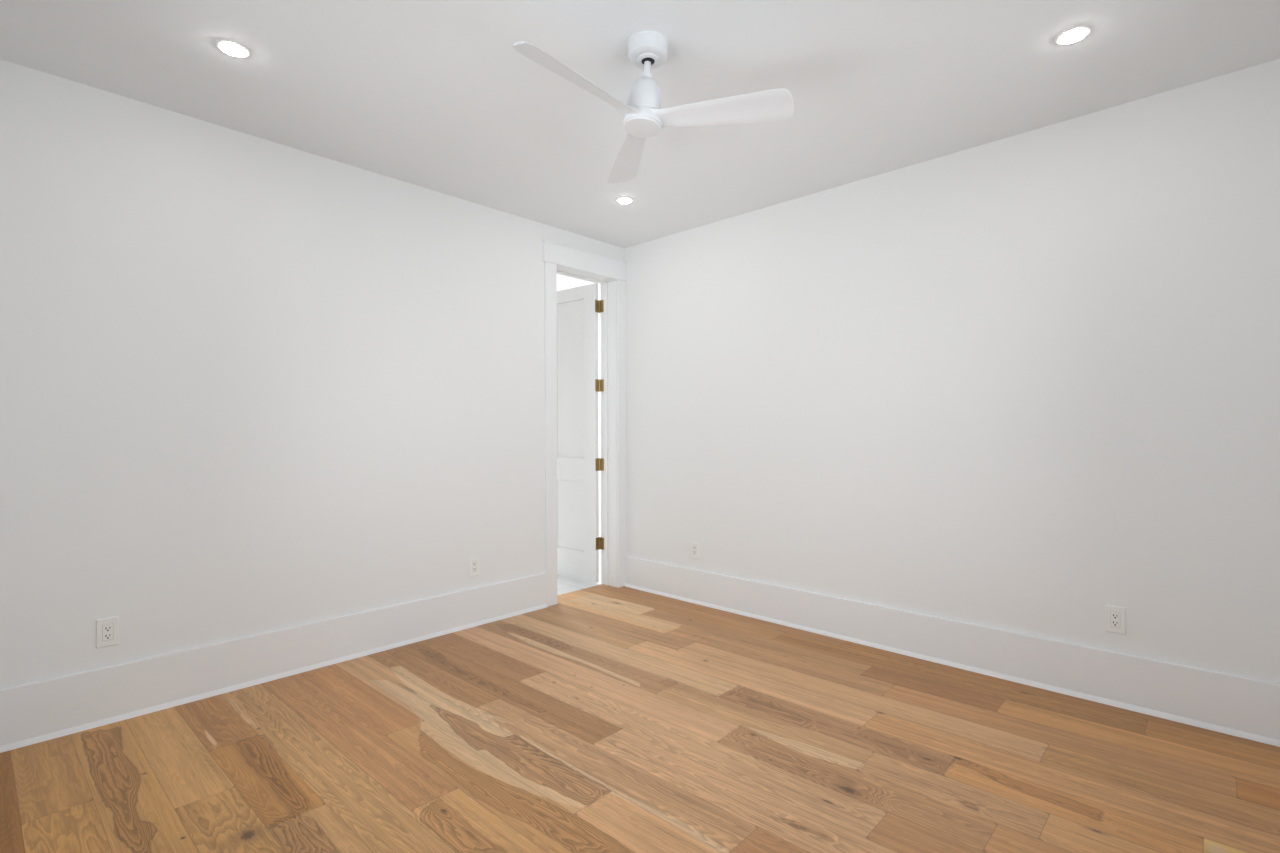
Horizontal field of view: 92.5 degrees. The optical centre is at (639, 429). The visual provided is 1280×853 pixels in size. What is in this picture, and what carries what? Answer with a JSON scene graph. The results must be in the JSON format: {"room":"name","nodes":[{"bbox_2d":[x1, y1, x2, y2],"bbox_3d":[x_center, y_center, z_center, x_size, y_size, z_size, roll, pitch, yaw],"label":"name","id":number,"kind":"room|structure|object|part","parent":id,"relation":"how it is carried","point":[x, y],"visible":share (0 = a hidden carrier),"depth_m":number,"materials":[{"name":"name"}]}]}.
{"room":"empty bedroom","nodes":[
{"label":"empty bedroom","id":0,"kind":"room"},
{"bbox_2d":[0,59,624,688],"bbox_3d":[-1.439,-0.104,3.728,0.180,2.745,4.000,0,0,43],"label":"wall","id":1,"kind":"structure","parent":0,"point":[250,385],"depth_m":3.01,"materials":[{"name":"paint"}]},
{"bbox_2d":[96,616,118,647],"bbox_3d":[-2.314,0.880,2.663,0.008,0.124,0.076,0,0,43],"label":"wall outlet","id":2,"kind":"object","parent":1,"relation":"attached to","point":[107,629],"visible":1,"depth_m":2.66,"materials":[{"name":"white plastic"}]},
{"bbox_2d":[103,624,112,640],"bbox_3d":[-2.312,0.879,2.661,0.002,0.068,0.035,0,0,43],"label":"receptacle","id":3,"kind":"object","parent":2,"relation":"attached to","point":[107,628],"depth_m":2.66,"materials":[{"name":"grey plastic"}]},
{"bbox_2d":[0,573,546,752],"bbox_3d":[-1.641,1.147,3.359,0.030,0.243,2.822,0,0,43],"label":"baseboard","id":4,"kind":"structure","parent":1,"relation":"attached to","point":[35,712],"depth_m":2.99,"materials":[{"name":"white paint"}]},
{"bbox_2d":[469,556,479,576],"bbox_3d":[-1.074,0.886,3.974,0.008,0.124,0.076,0,0,43],"label":"wall outlet","id":5,"kind":"object","parent":1,"relation":"attached to","point":[474,564],"visible":1,"depth_m":3.97,"materials":[{"name":"grey plastic"}]},
{"bbox_2d":[472,561,476,571],"bbox_3d":[-1.072,0.886,3.972,0.002,0.068,0.034,0,0,43],"label":"receptacle","id":6,"kind":"object","parent":5,"relation":"attached to","point":[474,563],"depth_m":3.97,"materials":[{"name":"grey plastic"}]},
{"bbox_2d":[557,283,603,582],"bbox_3d":[-0.562,0.026,5.213,0.662,2.458,0.053,0,0,40],"label":"door","id":7,"kind":"structure","parent":1,"relation":"in","point":[579,464],"depth_m":5.15,"materials":[{"name":"white paint"}]},
{"bbox_2d":[543,240,626,606],"bbox_3d":[-0.470,-0.045,4.748,0.222,2.623,0.835,0,0,43],"label":"trim","id":8,"kind":"structure","parent":1,"relation":"attached to","point":[611,274],"depth_m":4.92,"materials":[{"name":"white paint"}]},
{"bbox_3d":[-0.644,0.030,4.425,0.018,2.473,0.100,0,0,43],"label":"casing","id":9,"kind":"part","parent":8,"relation":"part of","materials":[{"name":"white paint"}]},
{"bbox_3d":[-0.403,-1.282,4.679,0.024,0.150,0.831,0,0,43],"label":"head casing","id":10,"kind":"part","parent":8,"relation":"part of","materials":[{"name":"white paint"}]},
{"bbox_3d":[-0.148,0.029,4.949,0.018,2.473,0.092,0,0,43],"label":"casing","id":11,"kind":"part","parent":8,"relation":"part of","materials":[{"name":"white paint"}]},
{"bbox_2d":[557,535,600,594],"bbox_3d":[-1.298,1.318,5.827,2.535,0.100,3.400,0,0,43],"label":"floor","id":12,"kind":"structure","parent":0,"point":[565,584],"depth_m":5.05,"materials":[{"name":"white tile"}]},
{"bbox_2d":[598,313,600,534],"bbox_3d":[-0.040,-0.107,7.043,2.700,2.745,0.100,0,0,43],"label":"wall","id":13,"kind":"structure","parent":0,"point":[599,314],"depth_m":7.40,"materials":[{"name":"paint"}]},
{"bbox_2d":[0,584,1279,852],"bbox_3d":[-0.017,1.265,2.387,4.055,0.001,3.693,0,0,43],"label":"floor","id":14,"kind":"structure","parent":0,"point":[603,718],"depth_m":2.35,"materials":[{"name":"brown wood"}]},
{"bbox_2d":[0,0,1279,299],"bbox_3d":[-0.399,-1.554,3.718,6.750,0.150,5.420,0,0,43],"label":"ceiling","id":15,"kind":"structure","parent":0,"point":[436,95],"depth_m":2.56,"materials":[{"name":"paint"}]},
{"bbox_2d":[215,39,250,57],"bbox_3d":[-1.574,-1.470,2.369,0.117,0.013,0.117,0,0,43],"label":"recessed light","id":16,"kind":"object","parent":15,"relation":"in","point":[232,48],"visible":1,"depth_m":2.36,"materials":[{"name":"white"}]},
{"bbox_2d":[616,197,633,203],"bbox_3d":[-0.098,-1.473,3.941,0.117,0.013,0.117,0,0,43],"label":"recessed light","id":17,"kind":"object","parent":15,"relation":"in","point":[623,200],"visible":1,"depth_m":3.92,"materials":[{"name":"white"}]},
{"bbox_2d":[512,31,793,183],"bbox_3d":[0.067,-1.300,2.403,0.966,0.359,0.984,0,0,0],"label":"ceiling fan","id":18,"kind":"object","parent":15,"relation":"hanging from","point":[643,114],"visible":1,"depth_m":2.27,"materials":[{"name":"white"}]},
{"bbox_3d":[-0.203,-1.208,2.127,0.517,0.082,0.126,0,0,-44],"label":"blade","id":19,"kind":"part","parent":18,"relation":"part of","materials":[{"name":"white"}]},
{"bbox_3d":[-0.045,-1.179,2.636,0.131,0.046,0.515,0,0,-10],"label":"blade","id":20,"kind":"part","parent":18,"relation":"part of","materials":[{"name":"white plastic"}]},
{"bbox_2d":[641,57,654,64],"bbox_3d":[0.031,-1.413,2.347,0.050,0.016,0.050,0,0,0],"label":"socket","id":21,"kind":"object","parent":18,"relation":"attached to","point":[644,60],"depth_m":2.33,"materials":[{"name":"black rubber"}]},
{"bbox_3d":[0.295,-1.163,2.236,0.516,0.083,0.125,0,0,20],"label":"blade","id":22,"kind":"part","parent":18,"relation":"part of","materials":[{"name":"white"}]},
{"bbox_2d":[1054,25,1091,44],"bbox_3d":[1.626,-1.477,2.300,0.117,0.013,0.117,0,0,43],"label":"recessed light","id":23,"kind":"object","parent":15,"relation":"in","point":[1074,34],"visible":1,"depth_m":2.29,"materials":[{"name":"white"}]},
{"bbox_2d":[624,59,1279,683],"bbox_3d":[1.410,-0.110,3.663,4.050,2.745,0.180,0,0,43],"label":"wall","id":24,"kind":"structure","parent":0,"point":[1028,382],"depth_m":3.12,"materials":[{"name":"paint"}]},
{"bbox_2d":[691,541,698,558],"bbox_3d":[0.402,0.879,4.489,0.076,0.124,0.008,0,0,43],"label":"wall outlet","id":25,"kind":"object","parent":24,"relation":"attached to","point":[694,545],"visible":1,"depth_m":4.49,"materials":[{"name":"grey plastic"}]},
{"bbox_2d":[693,545,696,554],"bbox_3d":[0.400,0.879,4.486,0.035,0.068,0.002,0,0,43],"label":"receptacle","id":26,"kind":"object","parent":25,"relation":"attached to","point":[694,546],"depth_m":4.48,"materials":[{"name":"grey plastic"}]},
{"bbox_2d":[624,556,1279,746],"bbox_3d":[1.282,1.141,3.642,3.852,0.243,0.030,0,0,43],"label":"baseboard","id":27,"kind":"structure","parent":24,"relation":"attached to","point":[1230,704],"depth_m":3.09,"materials":[{"name":"white paint"}]},
{"bbox_2d":[1105,604,1125,634],"bbox_3d":[2.180,0.869,2.808,0.076,0.124,0.008,0,0,43],"label":"wall outlet","id":28,"kind":"object","parent":24,"relation":"attached to","point":[1115,616],"visible":1,"depth_m":2.80,"materials":[{"name":"grey plastic"}]},
{"bbox_2d":[1111,612,1119,627],"bbox_3d":[2.178,0.869,2.806,0.035,0.068,0.002,0,0,43],"label":"receptacle","id":29,"kind":"object","parent":28,"relation":"attached to","point":[1115,616],"depth_m":2.80,"materials":[{"name":"grey plastic"}]}
]}

